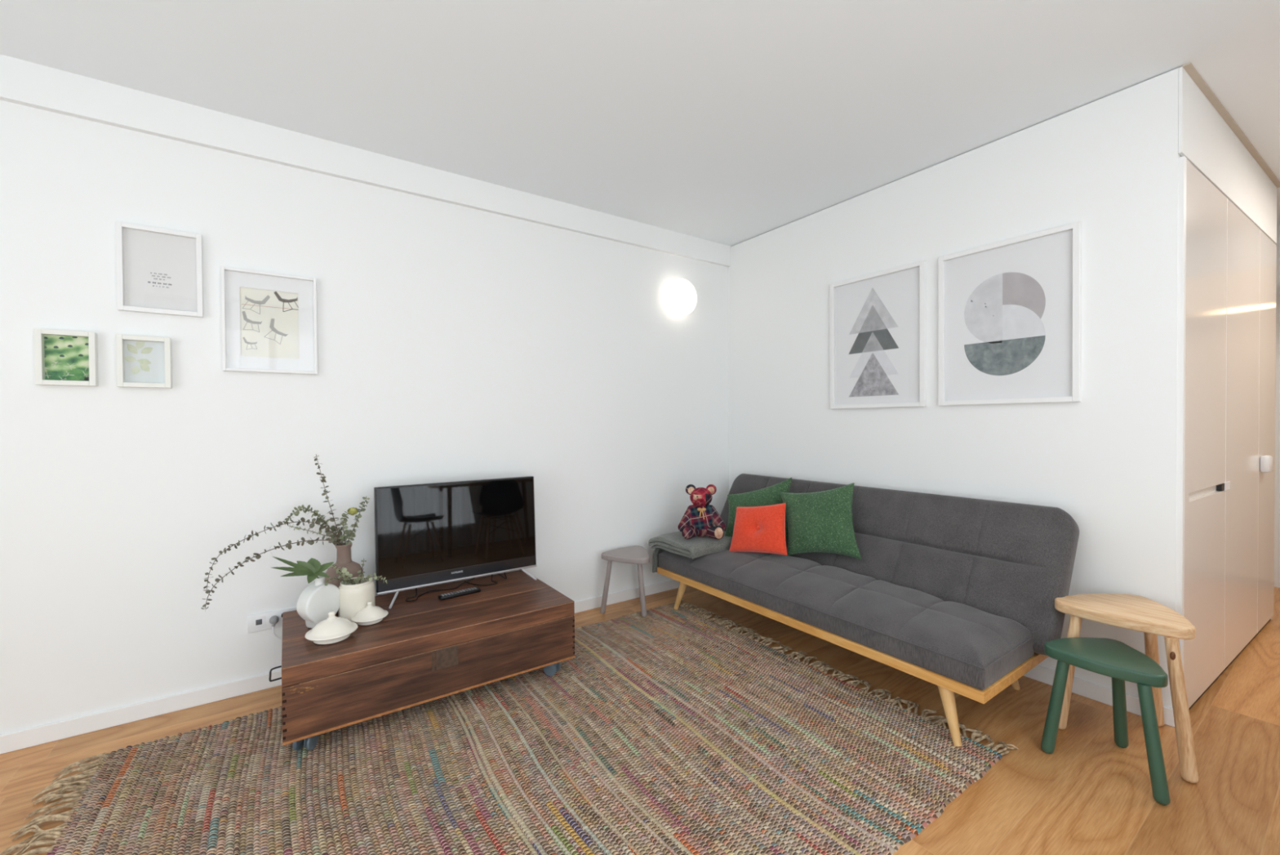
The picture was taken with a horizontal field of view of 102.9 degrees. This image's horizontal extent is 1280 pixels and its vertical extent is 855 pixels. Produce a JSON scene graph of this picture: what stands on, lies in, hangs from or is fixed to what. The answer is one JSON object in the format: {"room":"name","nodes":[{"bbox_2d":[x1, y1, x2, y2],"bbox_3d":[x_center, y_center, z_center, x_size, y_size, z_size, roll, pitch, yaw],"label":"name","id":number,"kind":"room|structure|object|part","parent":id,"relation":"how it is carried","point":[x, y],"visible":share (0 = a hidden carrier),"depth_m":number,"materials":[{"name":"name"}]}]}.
{"room":"living room","nodes":[
{"label":"living room","id":0,"kind":"room"},
{"bbox_2d":[0,99,728,734],"bbox_3d":[-1.452,-0.092,2.546,5.260,2.545,0.100,-1,1,-35],"label":"wall","id":1,"kind":"structure","parent":0,"point":[455,343],"depth_m":2.34,"materials":[{"name":"paint"}]},
{"bbox_2d":[34,328,98,386],"bbox_3d":[-2.192,-0.265,1.952,0.158,0.208,0.034,-1,1,-35],"label":"picture frame","id":2,"kind":"object","parent":1,"relation":"attached to","point":[61,357],"visible":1,"depth_m":1.95,"materials":[{"name":"white paint"}]},
{"bbox_2d":[44,334,88,381],"bbox_3d":[-2.197,-0.266,1.962,0.145,0.182,0.001,-1,1,-35],"label":"print","id":3,"kind":"object","parent":2,"relation":"attached to","point":[66,357],"depth_m":1.96,"materials":[{"name":"green paper"}]},
{"bbox_2d":[115,333,172,387],"bbox_3d":[-2.014,-0.266,2.075,0.159,0.207,0.034,-1,1,-35],"label":"picture frame","id":4,"kind":"object","parent":1,"relation":"attached to","point":[142,361],"visible":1,"depth_m":2.08,"materials":[{"name":"white paint"}]},
{"bbox_2d":[124,339,164,382],"bbox_3d":[-2.020,-0.271,2.084,0.135,0.186,0.001,-1,1,-35],"label":"print","id":5,"kind":"object","parent":4,"relation":"attached to","point":[144,360],"depth_m":2.08,"materials":[{"name":"white paper"}]},
{"bbox_2d":[115,221,203,317],"bbox_3d":[-1.975,-0.644,2.105,0.260,0.349,0.026,-1,1,-35],"label":"picture frame","id":6,"kind":"object","parent":1,"relation":"attached to","point":[159,270],"visible":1,"depth_m":2.10,"materials":[{"name":"white paint"}]},
{"bbox_2d":[220,266,317,374],"bbox_3d":[-1.672,-0.474,2.314,0.348,0.450,0.028,-1,1,-35],"label":"picture frame","id":7,"kind":"object","parent":1,"relation":"attached to","point":[269,319],"visible":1,"depth_m":2.31,"materials":[{"name":"white paint"}]},
{"bbox_2d":[240,286,298,359],"bbox_3d":[-1.679,-0.470,2.321,0.240,0.330,0.001,-1,1,-35],"label":"print","id":8,"kind":"object","parent":7,"relation":"attached to","point":[269,315],"depth_m":2.32,"materials":[{"name":"grey paper"}]},
{"bbox_2d":[247,606,296,632],"bbox_3d":[-1.645,0.877,2.353,0.261,0.079,0.010,-1,1,-35],"label":"wall socket","id":9,"kind":"object","parent":1,"relation":"attached to","point":[259,621],"visible":0.51,"depth_m":2.31,"materials":[{"name":"white plastic"}]},
{"bbox_2d":[269,615,282,639],"bbox_3d":[-1.592,0.992,2.367,0.205,0.268,0.030,-1,1,-35],"label":"plug","id":10,"kind":"object","parent":1,"relation":"attached to","point":[273,620],"visible":0.67,"depth_m":2.31,"materials":[{"name":"grey plastic"}]},
{"bbox_3d":[-1.582,1.011,2.363,0.194,0.229,0.008,-1,1,-35],"label":"cord","id":11,"kind":"part","parent":10,"relation":"part of","materials":[{"name":"white plastic"}]},
{"bbox_2d":[0,578,679,754],"bbox_3d":[-1.400,1.147,2.522,5.087,0.068,0.014,-1,1,-35],"label":"baseboard","id":12,"kind":"structure","parent":1,"relation":"attached to","point":[55,731],"depth_m":2.11,"materials":[{"name":"white paint"}]},
{"bbox_2d":[0,53,730,266],"bbox_3d":[-1.408,-1.288,2.490,5.100,0.153,0.030,-1,1,-35],"label":"ceiling beam","id":13,"kind":"structure","parent":1,"relation":"attached to","point":[24,82],"depth_m":2.36,"materials":[{"name":"paint"}]},
{"bbox_2d":[666,278,697,315],"bbox_3d":[0.297,-0.924,3.611,0.256,0.256,0.130,-1,1,-35],"label":"wall lamp","id":14,"kind":"object","parent":1,"relation":"attached to","point":[682,296],"visible":1,"depth_m":3.55,"materials":[{"name":"white"}]},
{"bbox_2d":[0,0,1279,246],"bbox_3d":[0.985,-1.396,1.579,8.200,0.050,4.450,-1,1,-35],"label":"ceiling","id":15,"kind":"structure","parent":0,"point":[730,122],"depth_m":1.98,"materials":[{"name":"white paint"}]},
{"bbox_2d":[0,585,1279,854],"bbox_3d":[1.003,1.199,1.609,8.200,0.050,4.450,-1,1,-35],"label":"floor","id":16,"kind":"structure","parent":0,"point":[1091,795],"depth_m":1.79,"materials":[{"name":"brown wood"}]},
{"bbox_2d":[0,598,1018,854],"bbox_3d":[-0.338,1.167,1.825,2.875,0.028,1.925,-1,1,-35],"label":"woven rug","id":17,"kind":"object","parent":16,"relation":"on","point":[668,731],"visible":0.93,"depth_m":1.74,"materials":[{"name":"fabric"}]},
{"bbox_2d":[268,569,574,751],"bbox_3d":[-0.972,0.998,2.337,1.176,0.346,0.643,-1,1,-35],"label":"tv stand","id":18,"kind":"object","parent":17,"relation":"on","point":[427,648],"visible":1,"depth_m":2.09,"materials":[{"name":"brown wood"}]},
{"bbox_3d":[-1.438,0.973,2.017,0.046,0.012,0.124,-1,1,-35],"label":"handle","id":19,"kind":"part","parent":18,"relation":"part of","materials":[{"name":"black metal"}]},
{"bbox_2d":[296,575,339,628],"bbox_3d":[-1.335,0.726,2.128,0.072,0.205,0.154,0,1,25],"label":"vase","id":20,"kind":"object","parent":18,"relation":"on","point":[314,603],"visible":0.88,"depth_m":2.09,"materials":[{"name":"white ceramic"}]},
{"bbox_2d":[271,555,333,582],"bbox_3d":[-1.358,0.613,2.058,0.106,0.225,0.240,0,1,32],"label":"leaf","id":21,"kind":"object","parent":20,"relation":"in","point":[313,567],"visible":0.92,"depth_m":2.08,"materials":[{"name":"green plant"}]},
{"bbox_2d":[305,610,357,644],"bbox_3d":[-1.212,0.776,2.007,0.179,0.106,0.179,-1,1,-35],"label":"lid","id":22,"kind":"object","parent":18,"relation":"on","point":[332,629],"visible":1,"depth_m":1.97,"materials":[{"name":"white ceramic"}]},
{"bbox_3d":[-1.212,0.736,2.007,0.028,0.026,0.028,-1,1,-35],"label":"knob","id":23,"kind":"part","parent":22,"relation":"part of","materials":[{"name":"beige ceramic"}]},
{"bbox_2d":[324,542,363,613],"bbox_3d":[-1.351,0.678,2.330,0.154,0.296,0.154,-1,1,-35],"label":"vase","id":24,"kind":"object","parent":18,"relation":"on","point":[344,559],"visible":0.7,"depth_m":2.30,"materials":[{"name":"brown ceramic"}]},
{"bbox_2d":[200,535,341,611],"bbox_3d":[-1.520,0.592,2.141,0.051,0.234,0.495,0,1,42],"label":"branch","id":25,"kind":"object","parent":24,"relation":"in","point":[311,541],"visible":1,"depth_m":2.12,"materials":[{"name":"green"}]},
{"bbox_2d":[203,516,344,589],"bbox_3d":[-1.535,0.520,2.165,0.491,0.258,0.050,-1,1,-41],"label":"branch","id":26,"kind":"object","parent":24,"relation":"in","point":[328,532],"visible":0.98,"depth_m":2.17,"materials":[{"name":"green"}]},
{"bbox_2d":[288,524,333,538],"bbox_3d":[-1.464,0.526,2.312,0.230,0.196,0.038,-1,1,-13],"label":"branch","id":27,"kind":"object","parent":24,"relation":"in","point":[296,527],"visible":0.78,"depth_m":2.30,"materials":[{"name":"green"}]},
{"bbox_2d":[282,504,343,545],"bbox_3d":[-1.458,0.484,2.287,0.231,0.280,0.055,-1,1,-23],"label":"branch","id":28,"kind":"object","parent":24,"relation":"in","point":[302,507],"visible":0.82,"depth_m":2.29,"materials":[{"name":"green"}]},
{"bbox_2d":[313,454,342,540],"bbox_3d":[-1.402,0.371,2.299,0.115,0.505,0.045,-1,1,-23],"label":"branch","id":29,"kind":"object","parent":24,"relation":"in","point":[331,519],"visible":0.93,"depth_m":2.30,"materials":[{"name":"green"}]},
{"bbox_2d":[339,506,357,544],"bbox_3d":[-1.332,0.494,2.334,0.077,0.256,0.054,-1,1,-35],"label":"branch","id":30,"kind":"object","parent":24,"relation":"in","point":[352,511],"visible":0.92,"depth_m":2.33,"materials":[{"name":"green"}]},
{"bbox_2d":[346,496,369,542],"bbox_3d":[-1.309,0.471,2.361,0.105,0.302,0.048,-1,1,-35],"label":"branch","id":31,"kind":"object","parent":24,"relation":"in","point":[351,534],"visible":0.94,"depth_m":2.36,"materials":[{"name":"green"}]},
{"bbox_2d":[337,576,374,622],"bbox_3d":[-1.234,0.747,2.223,0.142,0.160,0.142,-1,1,-35],"label":"vase","id":32,"kind":"object","parent":18,"relation":"on","point":[353,597],"visible":0.63,"depth_m":2.16,"materials":[{"name":"white ceramic"}]},
{"bbox_2d":[324,575,358,585],"bbox_3d":[-1.272,0.687,2.170,0.037,0.134,0.145,0,1,34],"label":"branch","id":33,"kind":"object","parent":32,"relation":"in","point":[344,579],"visible":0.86,"depth_m":2.18,"materials":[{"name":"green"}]},
{"bbox_2d":[330,561,358,583],"bbox_3d":[-1.298,0.672,2.230,0.132,0.164,0.046,0,1,12],"label":"branch","id":34,"kind":"object","parent":32,"relation":"in","point":[344,569],"visible":0.78,"depth_m":2.23,"materials":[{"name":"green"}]},
{"bbox_2d":[357,558,366,583],"bbox_3d":[-1.217,0.663,2.233,0.039,0.180,0.033,-1,1,-35],"label":"branch","id":35,"kind":"object","parent":32,"relation":"in","point":[360,571],"visible":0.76,"depth_m":2.23,"materials":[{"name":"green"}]},
{"bbox_2d":[356,572,386,583],"bbox_3d":[-1.181,0.696,2.239,0.132,0.114,0.036,-1,1,-14],"label":"branch","id":36,"kind":"object","parent":32,"relation":"in","point":[375,576],"visible":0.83,"depth_m":2.24,"materials":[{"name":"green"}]},
{"bbox_2d":[351,600,388,625],"bbox_3d":[-1.154,0.785,2.178,0.142,0.084,0.142,-1,1,-35],"label":"lid","id":37,"kind":"object","parent":18,"relation":"on","point":[371,614],"visible":0.99,"depth_m":2.14,"materials":[{"name":"white ceramic"}]},
{"bbox_3d":[-1.154,0.753,2.177,0.022,0.021,0.022,-1,1,-35],"label":"knob","id":38,"kind":"part","parent":37,"relation":"part of","materials":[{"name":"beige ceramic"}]},
{"bbox_3d":[-0.956,0.859,2.349,1.132,0.070,0.641,-1,1,-35],"label":"chest lid","id":39,"kind":"part","parent":18,"relation":"part of","materials":[{"name":"brown wood"}]},
{"bbox_2d":[373,475,537,608],"bbox_3d":[-0.911,0.550,2.618,0.796,0.544,0.231,-1,1,-35],"label":"television","id":40,"kind":"object","parent":18,"relation":"on","point":[436,533],"visible":1,"depth_m":2.59,"materials":[{"name":"black plastic"}]},
{"bbox_3d":[-0.907,0.773,2.618,0.796,0.010,0.026,-1,1,-35],"label":"trim","id":41,"kind":"part","parent":40,"relation":"part of","materials":[{"name":"silver metal"}]},
{"bbox_2d":[438,586,480,599],"bbox_3d":[-0.883,0.812,2.499,0.196,0.018,0.044,-1,1,-40],"label":"remote control","id":42,"kind":"object","parent":18,"relation":"on","point":[475,589],"visible":1,"depth_m":2.48,"materials":[{"name":"black plastic"}]},
{"bbox_2d":[600,545,649,617],"bbox_3d":[-0.073,0.977,3.263,0.318,0.373,0.317,0,1,12],"label":"stool","id":43,"kind":"object","parent":16,"relation":"on","point":[637,554],"visible":1,"depth_m":3.17,"materials":[{"name":"beige paint"}]},
{"bbox_3d":[-0.211,0.995,3.195,0.081,0.341,0.033,-1,1,-20],"label":"leg","id":44,"kind":"part","parent":43,"relation":"part of","materials":[{"name":"beige paint"}]},
{"bbox_3d":[-0.056,0.809,3.213,0.318,0.036,0.310,-1,1,-35],"label":"seat","id":45,"kind":"part","parent":43,"relation":"part of","materials":[{"name":"beige paint"}]},
{"bbox_3d":[0.012,0.988,3.122,0.033,0.329,0.077,-1,1,-35],"label":"leg","id":46,"kind":"part","parent":43,"relation":"part of","materials":[{"name":"beige paint"}]},
{"bbox_2d":[657,473,1079,746],"bbox_3d":[0.994,0.754,2.754,0.818,0.822,1.975,-1,1,-35],"label":"sofa","id":47,"kind":"object","parent":16,"relation":"on","point":[957,594],"visible":0.8,"depth_m":2.28,"materials":[{"name":"grey fabric"}]},
{"bbox_3d":[0.262,1.044,3.204,0.052,0.219,0.116,-1,1,-35],"label":"leg","id":48,"kind":"part","parent":47,"relation":"part of","materials":[{"name":"brown wood"}]},
{"bbox_2d":[648,530,732,572],"bbox_3d":[0.347,0.822,3.323,0.440,0.267,0.510,-1,1,-35],"label":"folded blanket","id":49,"kind":"object","parent":47,"relation":"on","point":[673,542],"visible":0.74,"depth_m":3.15,"materials":[{"name":"grey fabric"}]},
{"bbox_2d":[677,484,725,539],"bbox_3d":[0.387,0.529,3.194,0.301,0.334,0.241,0,1,3],"label":"teddy bear","id":50,"kind":"object","parent":49,"relation":"on","point":[699,518],"visible":1,"depth_m":3.19},
{"bbox_2d":[728,502,786,555],"bbox_3d":[0.712,0.599,3.015,0.384,0.322,0.128,0,1,43],"label":"cushion","id":51,"kind":"object","parent":47,"relation":"on","point":[761,529],"visible":1,"depth_m":2.98,"materials":[{"name":"orange fabric"}]},
{"bbox_2d":[724,477,791,538],"bbox_3d":[0.735,0.533,3.222,0.427,0.441,0.132,0,1,21],"label":"cushion","id":52,"kind":"object","parent":47,"relation":"on","point":[769,495],"visible":0.48,"depth_m":3.21,"materials":[{"name":"green fabric"}]},
{"bbox_2d":[779,482,861,559],"bbox_3d":[1.004,0.521,2.881,0.518,0.431,0.168,0,1,40],"label":"cushion","id":53,"kind":"object","parent":47,"relation":"on","point":[820,522],"visible":0.99,"depth_m":2.82,"materials":[{"name":"green fabric"}]},
{"bbox_2d":[658,547,1034,690],"bbox_3d":[0.849,0.824,2.676,0.475,0.170,1.885,-1,1,-35],"label":"seat cushion","id":54,"kind":"object","parent":47,"relation":"on","point":[970,642],"depth_m":2.22,"materials":[{"name":"grey fabric"}]},
{"bbox_3d":[0.916,0.927,2.722,0.650,0.038,1.891,-1,1,-35],"label":"frame","id":55,"kind":"part","parent":47,"relation":"part of","materials":[{"name":"brown wood"}]},
{"bbox_3d":[1.177,0.622,2.881,0.369,0.563,1.975,-1,1,-35],"label":"backrest","id":56,"kind":"part","parent":47,"relation":"part of","materials":[{"name":"grey fabric"}]},
{"bbox_3d":[1.150,1.053,1.892,0.055,0.215,0.091,-1,1,-35],"label":"leg","id":57,"kind":"part","parent":47,"relation":"part of","materials":[{"name":"brown wood"}]},
{"bbox_3d":[1.630,1.051,2.256,0.112,0.229,0.051,0,1,2],"label":"leg","id":58,"kind":"part","parent":47,"relation":"part of","materials":[{"name":"brown wood"}]},
{"bbox_2d":[1040,637,1170,804],"bbox_3d":[1.653,0.979,1.789,0.315,0.380,0.336,-1,1,-35],"label":"stool","id":59,"kind":"object","parent":16,"relation":"on","point":[1115,659],"visible":1,"depth_m":1.76,"materials":[{"name":"green paint"}]},
{"bbox_3d":[1.490,0.997,1.830,0.087,0.344,0.038,0,1,10],"label":"leg","id":60,"kind":"part","parent":59,"relation":"part of","materials":[{"name":"green paint"}]},
{"bbox_3d":[1.657,0.809,1.803,0.287,0.040,0.317,-1,1,-35],"label":"seat","id":61,"kind":"part","parent":59,"relation":"part of","materials":[{"name":"green paint"}]},
{"bbox_3d":[1.743,0.995,1.853,0.076,0.343,0.040,-1,1,-35],"label":"leg","id":62,"kind":"part","parent":59,"relation":"part of","materials":[{"name":"green paint"}]},
{"bbox_3d":[1.627,0.999,1.617,0.039,0.345,0.096,0,1,6],"label":"leg","id":63,"kind":"part","parent":59,"relation":"part of","materials":[{"name":"green paint"}]},
{"bbox_2d":[1054,593,1199,782],"bbox_3d":[1.855,0.921,1.929,0.394,0.488,0.403,-1,1,-35],"label":"stool","id":64,"kind":"object","parent":16,"relation":"on","point":[1148,616],"visible":0.92,"depth_m":1.84,"materials":[{"name":"brown wood"}]},
{"bbox_3d":[1.652,0.941,1.971,0.094,0.451,0.042,0,1,10],"label":"leg","id":65,"kind":"part","parent":64,"relation":"part of","materials":[{"name":"brown wood"}]},
{"bbox_3d":[1.862,0.698,1.947,0.356,0.042,0.379,-1,1,-35],"label":"seat","id":66,"kind":"part","parent":64,"relation":"part of","materials":[{"name":"brown wood"}]},
{"bbox_3d":[1.996,0.939,1.982,0.087,0.450,0.042,-1,1,-21],"label":"leg","id":67,"kind":"part","parent":64,"relation":"part of","materials":[{"name":"brown wood"}]},
{"bbox_3d":[1.817,0.943,1.712,0.042,0.451,0.105,0,1,9],"label":"leg","id":68,"kind":"part","parent":64,"relation":"part of","materials":[{"name":"brown wood"}]},
{"bbox_2d":[1176,155,1276,709],"bbox_3d":[2.885,0.045,2.517,1.949,2.210,0.155,-1,1,-32],"label":"wardrobe","id":69,"kind":"object","parent":16,"relation":"on","point":[1227,265],"visible":0.86,"depth_m":2.32,"materials":[{"name":"white paint"}]},
{"bbox_3d":[2.089,0.062,1.983,0.031,2.200,0.037,-1,1,-35],"label":"trim","id":70,"kind":"part","parent":69,"relation":"part of","materials":[{"name":"white paint"}]},
{"bbox_3d":[2.140,0.044,2.011,0.081,2.175,0.020,-1,1,-32],"label":"filler panel","id":71,"kind":"part","parent":69,"relation":"part of","materials":[{"name":"paint"}]},
{"bbox_3d":[2.441,0.710,2.206,0.609,0.834,0.020,-1,1,-32],"label":"door","id":72,"kind":"part","parent":69,"relation":"part of","materials":[{"name":"paint"}]},
{"bbox_3d":[2.433,-0.395,2.193,0.609,1.307,0.020,-1,1,-32],"label":"door","id":73,"kind":"part","parent":69,"relation":"part of","materials":[{"name":"paint"}]},
{"bbox_3d":[2.720,0.271,2.363,0.095,0.036,0.004,-1,1,-32],"label":"finger plate","id":74,"kind":"part","parent":69,"relation":"part of","materials":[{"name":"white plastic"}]},
{"bbox_3d":[3.010,0.031,2.557,0.734,2.175,0.020,-1,1,-32],"label":"door","id":75,"kind":"part","parent":69,"relation":"part of","materials":[{"name":"paint"}]},
{"bbox_3d":[3.527,0.023,2.881,0.473,2.175,0.020,-1,1,-32],"label":"door","id":76,"kind":"part","parent":69,"relation":"part of","materials":[{"name":"paint"}]},
{"bbox_2d":[728,67,1182,707],"bbox_3d":[1.422,-0.115,2.997,0.100,2.540,2.430,-1,1,-35],"label":"wall","id":77,"kind":"structure","parent":0,"point":[1107,459],"depth_m":2.36,"materials":[{"name":"paint"}]},
{"bbox_2d":[830,259,926,408],"bbox_3d":[1.362,-0.504,2.965,0.024,0.780,0.574,-1,1,-35],"label":"picture frame","id":78,"kind":"object","parent":77,"relation":"attached to","point":[878,319],"visible":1,"depth_m":2.94,"materials":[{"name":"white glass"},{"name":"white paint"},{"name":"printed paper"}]},
{"bbox_2d":[937,221,1081,405],"bbox_3d":[1.731,-0.499,2.433,0.024,0.773,0.577,-1,1,-35],"label":"picture frame","id":79,"kind":"object","parent":77,"relation":"attached to","point":[1009,310],"visible":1,"depth_m":2.40,"materials":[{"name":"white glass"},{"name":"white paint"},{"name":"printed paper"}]},
{"bbox_2d":[1022,665,1174,726],"bbox_3d":[1.384,1.121,2.979,0.014,0.068,2.430,-1,1,-35],"label":"baseboard","id":80,"kind":"structure","parent":77,"relation":"attached to","point":[1103,694],"depth_m":2.17,"materials":[{"name":"white paint"}]},
{"bbox_2d":[1177,66,1276,243],"bbox_3d":[2.871,-1.228,2.508,1.952,0.325,0.100,-1,1,-32],"label":"wall","id":81,"kind":"structure","parent":0,"point":[1206,140],"depth_m":2.29,"materials":[{"name":"paint"}]},
{"bbox_2d":[1182,62,1279,187],"bbox_3d":[2.902,-1.391,2.455,1.953,0.006,0.021,-1,1,-32],"label":"trim","id":82,"kind":"structure","parent":81,"relation":"attached to","point":[1188,67],"depth_m":2.29,"materials":[{"name":"beige"}]},
{"bbox_2d":[1274,224,1279,587],"bbox_3d":[4.893,-0.144,3.076,0.100,2.545,2.250,-1,1,-35],"label":"wall","id":83,"kind":"structure","parent":0,"point":[1277,500],"depth_m":3.58,"materials":[{"name":"paint"}]}
]}

